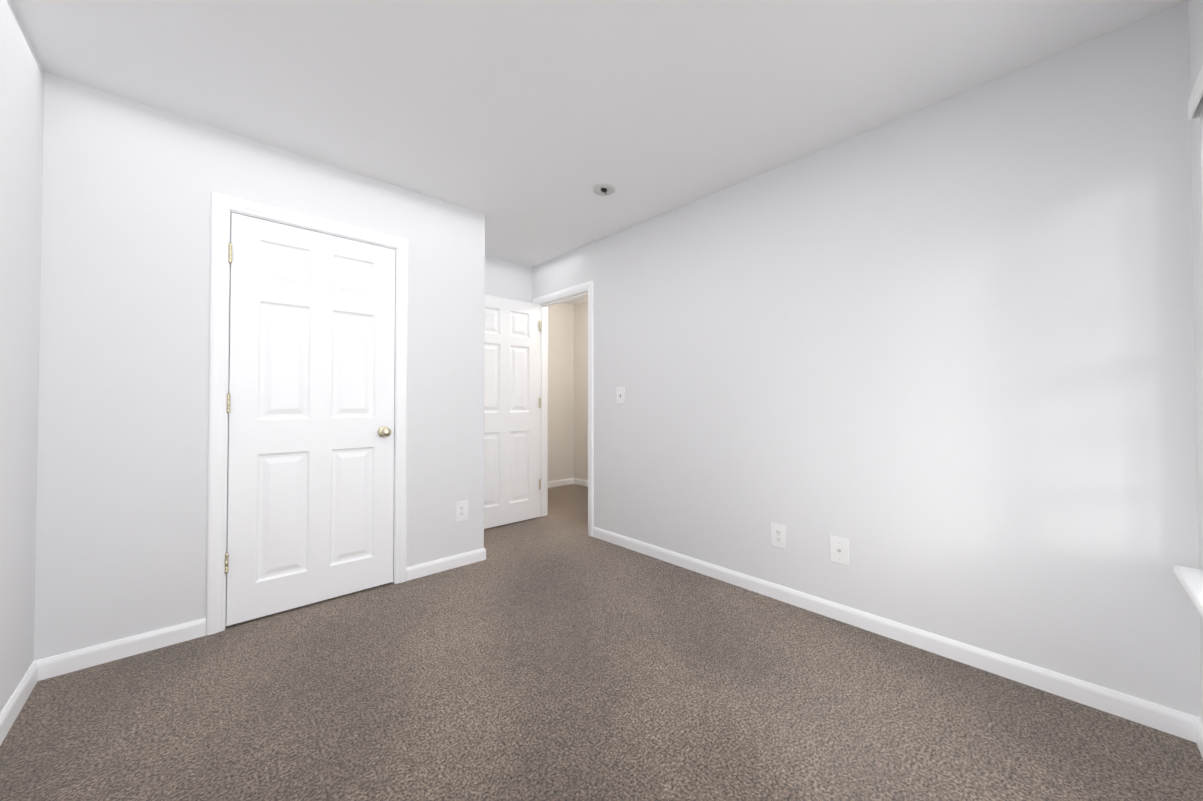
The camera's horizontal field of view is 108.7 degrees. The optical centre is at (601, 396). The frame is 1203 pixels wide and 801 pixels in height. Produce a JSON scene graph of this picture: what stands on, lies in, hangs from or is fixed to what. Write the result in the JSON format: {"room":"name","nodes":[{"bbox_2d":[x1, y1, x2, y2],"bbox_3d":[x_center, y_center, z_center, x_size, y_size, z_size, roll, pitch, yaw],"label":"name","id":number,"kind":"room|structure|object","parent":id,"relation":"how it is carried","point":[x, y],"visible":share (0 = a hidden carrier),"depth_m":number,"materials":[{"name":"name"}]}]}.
{"room":"empty bedroom","nodes":[
{"label":"empty bedroom","id":0,"kind":"room"},
{"bbox_2d":[0,0,44,712],"bbox_3d":[-1.449,-0.104,0.786,0.110,2.440,4.030,1,-1,-43],"label":"wall","id":1,"kind":"structure","parent":0,"point":[22,73],"depth_m":1.53,"materials":[{"name":"white paint"}]},
{"bbox_2d":[0,658,43,744],"bbox_3d":[-1.193,1.073,0.584,0.012,0.080,3.090,1,-1,-43],"label":"baseboard","id":2,"kind":"structure","parent":1,"relation":"attached to","point":[35,673],"depth_m":1.55,"materials":[{"name":"white paint"}]},
{"bbox_2d":[34,72,484,660],"bbox_3d":[-1.578,-0.081,2.429,1.944,2.440,0.110,1,-1,-43],"label":"wall","id":3,"kind":"structure","parent":0,"point":[129,186],"depth_m":1.95,"materials":[{"name":"white paint"}]},
{"bbox_2d":[44,618,205,678],"bbox_3d":[-2.052,1.091,1.888,0.473,0.080,0.012,1,-1,-43],"label":"baseboard","id":4,"kind":"structure","parent":3,"relation":"attached to","point":[72,661],"depth_m":1.86,"materials":[{"name":"white paint"}]},
{"bbox_2d":[206,192,408,635],"bbox_3d":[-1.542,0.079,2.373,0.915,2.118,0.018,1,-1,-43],"label":"door frame","id":5,"kind":"structure","parent":3,"relation":"attached to","point":[222,205],"depth_m":2.10,"materials":[{"name":"white paint"}]},
{"bbox_2d":[225,213,394,625],"bbox_3d":[-1.564,0.111,2.392,0.783,2.032,0.177,1,-1,-43],"label":"closet door","id":6,"kind":"structure","parent":3,"relation":"in","point":[310,402],"depth_m":2.34,"materials":[{"name":"white paint"}]},
{"bbox_2d":[406,548,485,580],"bbox_3d":[-0.948,1.113,3.449,1.441,0.080,0.792,1,-1,-43],"label":"baseboard","id":7,"kind":"structure","parent":3,"relation":"attached to","point":[437,566],"depth_m":2.83,"materials":[{"name":"white paint"}]},
{"bbox_2d":[456,500,467,521],"bbox_3d":[-0.945,0.776,2.925,0.089,0.135,0.009,1,-1,-43],"label":"outlet","id":8,"kind":"object","parent":3,"relation":"attached to","point":[461,510],"visible":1,"depth_m":2.92,"materials":[{"name":"white plastic"}]},
{"bbox_2d":[485,256,531,302],"bbox_3d":[-1.774,-0.069,3.312,3.080,2.440,0.110,1,-1,-43],"label":"wall","id":9,"kind":"structure","parent":0,"point":[508,279],"depth_m":4.08,"materials":[{"name":"white paint"}]},
{"bbox_2d":[532,265,536,302],"bbox_3d":[-0.619,-0.055,4.251,0.110,2.440,0.092,1,-1,-43],"label":"wall","id":10,"kind":"structure","parent":0,"point":[534,282],"depth_m":4.22,"materials":[{"name":"white paint"}]},
{"bbox_2d":[548,303,573,481],"bbox_3d":[-0.869,-0.037,5.509,1.240,2.440,0.110,1,-1,-43],"label":"wall","id":11,"kind":"structure","parent":0,"point":[560,391],"depth_m":5.74,"materials":[{"name":"beige paint"}]},
{"bbox_2d":[548,478,572,487],"bbox_3d":[-0.839,1.142,5.437,1.200,0.080,0.012,1,-1,-43],"label":"baseboard","id":12,"kind":"structure","parent":11,"relation":"attached to","point":[568,481],"depth_m":5.70,"materials":[{"name":"white paint"}]},
{"bbox_2d":[574,301,587,479],"bbox_3d":[0.975,-0.051,4.521,0.110,2.440,4.070,1,-1,-43],"label":"wall","id":13,"kind":"structure","parent":0,"point":[580,390],"depth_m":5.78,"materials":[{"name":"beige paint"}]},
{"bbox_2d":[573,478,587,486],"bbox_3d":[0.926,1.128,4.466,0.013,0.080,3.840,1,-1,-43],"label":"baseboard","id":14,"kind":"structure","parent":13,"relation":"attached to","point":[577,481],"depth_m":5.75,"materials":[{"name":"white paint"}]},
{"bbox_2d":[11,0,1187,304],"bbox_3d":[-0.264,-1.348,2.626,4.710,0.100,5.360,1,-1,-43],"label":"ceiling","id":15,"kind":"structure","parent":0,"point":[525,126],"depth_m":1.77,"materials":[{"name":"white paint"}]},
{"bbox_2d":[593,183,614,195],"bbox_3d":[0.015,-1.287,2.700,0.140,0.020,0.140,1,-1,-43],"label":"smoke detector","id":16,"kind":"object","parent":15,"relation":"attached to","point":[603,189],"visible":0.98,"depth_m":2.69,"materials":[{"name":"grey plastic"}]},
{"bbox_2d":[0,484,1202,800],"bbox_3d":[-0.264,1.191,2.590,4.710,0.100,5.360,1,-1,-43],"label":"floor","id":17,"kind":"structure","parent":0,"point":[556,654],"depth_m":1.55,"materials":[{"name":"carpet"}]},
{"bbox_2d":[537,1,1201,717],"bbox_3d":[0.755,-0.076,2.777,0.110,2.440,3.938,1,-1,-43],"label":"wall","id":18,"kind":"structure","parent":0,"point":[934,363],"depth_m":1.87,"materials":[{"name":"white paint"}]},
{"bbox_2d":[484,295,540,528],"bbox_3d":[-0.876,0.132,3.891,0.751,2.032,0.177,1,-1,-43],"label":"entry door","id":19,"kind":"structure","parent":18,"relation":"in","point":[512,402],"depth_m":3.93,"materials":[{"name":"white paint"}]},
{"bbox_2d":[533,281,593,536],"bbox_3d":[-0.322,0.102,3.932,0.149,2.117,0.880,1,-1,-43],"label":"door frame","id":20,"kind":"structure","parent":18,"relation":"attached to","point":[588,286],"depth_m":4.03,"materials":[{"name":"white paint"}]},
{"bbox_2d":[616,387,624,404],"bbox_3d":[0.142,-0.003,3.337,0.020,0.135,0.089,1,-1,-43],"label":"light switch","id":21,"kind":"object","parent":18,"relation":"attached to","point":[620,395],"visible":1,"depth_m":3.34,"materials":[{"name":"white plastic"}]},
{"bbox_2d":[771,522,786,549],"bbox_3d":[0.993,0.784,2.421,0.009,0.135,0.089,1,-1,-43],"label":"outlet","id":22,"kind":"object","parent":18,"relation":"attached to","point":[778,535],"visible":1,"depth_m":2.42,"materials":[{"name":"white plastic"}]},
{"bbox_2d":[830,535,848,565],"bbox_3d":[1.206,0.784,2.189,0.015,0.135,0.089,1,-1,-43],"label":"outlet plate","id":23,"kind":"object","parent":18,"relation":"attached to","point":[839,550],"visible":1,"depth_m":2.19,"materials":[{"name":"white plastic"}]},
{"bbox_2d":[593,527,1187,739],"bbox_3d":[0.938,1.100,2.474,0.012,0.080,2.948,1,-1,-43],"label":"baseboard","id":24,"kind":"structure","parent":18,"relation":"attached to","point":[1160,717],"depth_m":1.86,"materials":[{"name":"white paint"}]},
{"bbox_2d":[1188,0,1202,719],"bbox_3d":[1.304,-0.105,0.707,2.130,2.440,0.160,1,-1,-43],"label":"wall","id":25,"kind":"structure","parent":0,"point":[1196,133],"depth_m":1.37,"materials":[{"name":"white paint"}]},
{"bbox_2d":[1188,65,1202,120],"bbox_3d":[1.148,-0.909,0.694,1.930,0.066,0.018,1,-1,-43],"label":"valance","id":26,"kind":"object","parent":25,"relation":"attached to","point":[1195,97],"visible":1,"depth_m":1.29,"materials":[{"name":"white"}]},
{"bbox_2d":[1188,714,1202,757],"bbox_3d":[0.894,1.071,0.426,2.790,0.080,0.012,1,-1,-43],"label":"baseboard","id":27,"kind":"structure","parent":25,"relation":"attached to","point":[1195,724],"depth_m":1.40,"materials":[{"name":"white paint"}]},
{"bbox_3d":[1.209,0.836,0.605,1.870,0.555,0.160,1,-1,-43],"label":"wall","id":28,"kind":"structure","parent":0,"visible":0},
{"bbox_2d":[1173,565,1202,616],"bbox_3d":[1.163,0.550,0.657,2.040,0.026,0.143,1,-1,-43],"label":"window sill","id":29,"kind":"structure","parent":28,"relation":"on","point":[1190,580],"depth_m":1.27,"materials":[{"name":"white paint"}]}
]}

